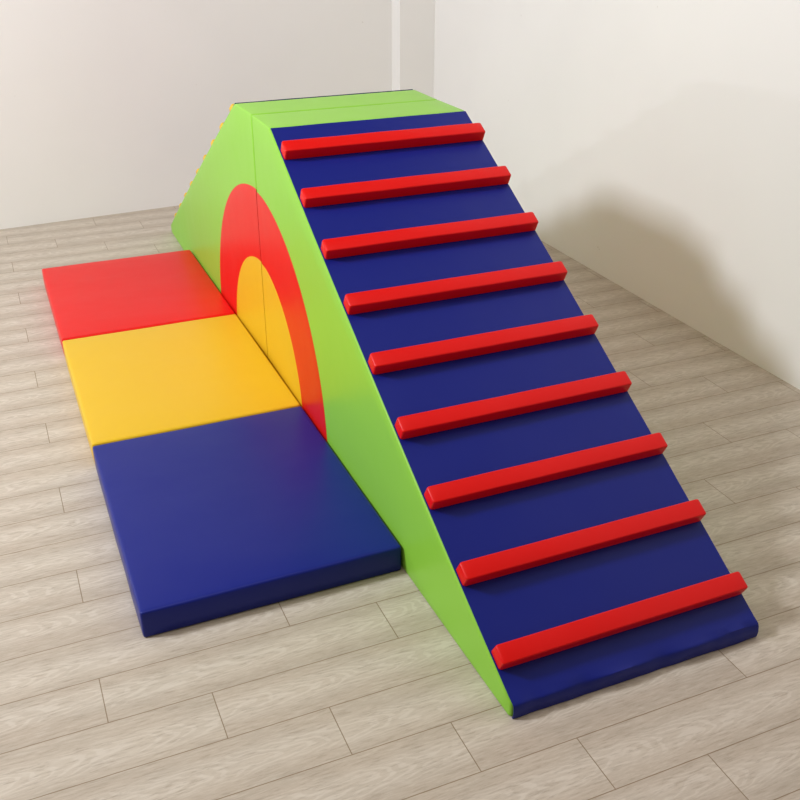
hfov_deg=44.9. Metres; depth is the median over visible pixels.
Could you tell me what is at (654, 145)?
wall
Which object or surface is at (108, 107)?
wall
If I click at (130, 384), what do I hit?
foam mat
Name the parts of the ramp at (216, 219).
arch panel, arch panel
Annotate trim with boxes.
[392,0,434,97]
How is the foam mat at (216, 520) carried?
on the floor
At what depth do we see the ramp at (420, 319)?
2.52 m
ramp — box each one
[171,89,436,358]
[252,100,758,718]
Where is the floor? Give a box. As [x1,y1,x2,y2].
[0,205,799,799]
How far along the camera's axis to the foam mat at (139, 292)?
4.00 m
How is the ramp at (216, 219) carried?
on the floor
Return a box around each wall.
[0,0,391,228]
[434,0,799,389]
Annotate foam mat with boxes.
[42,250,234,355]
[62,314,299,462]
[93,406,400,636]
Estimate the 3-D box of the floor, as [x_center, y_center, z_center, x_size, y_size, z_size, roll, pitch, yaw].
[-1.380,0.624,2.287,6.170,0.112,8.120,-11,30,-20]

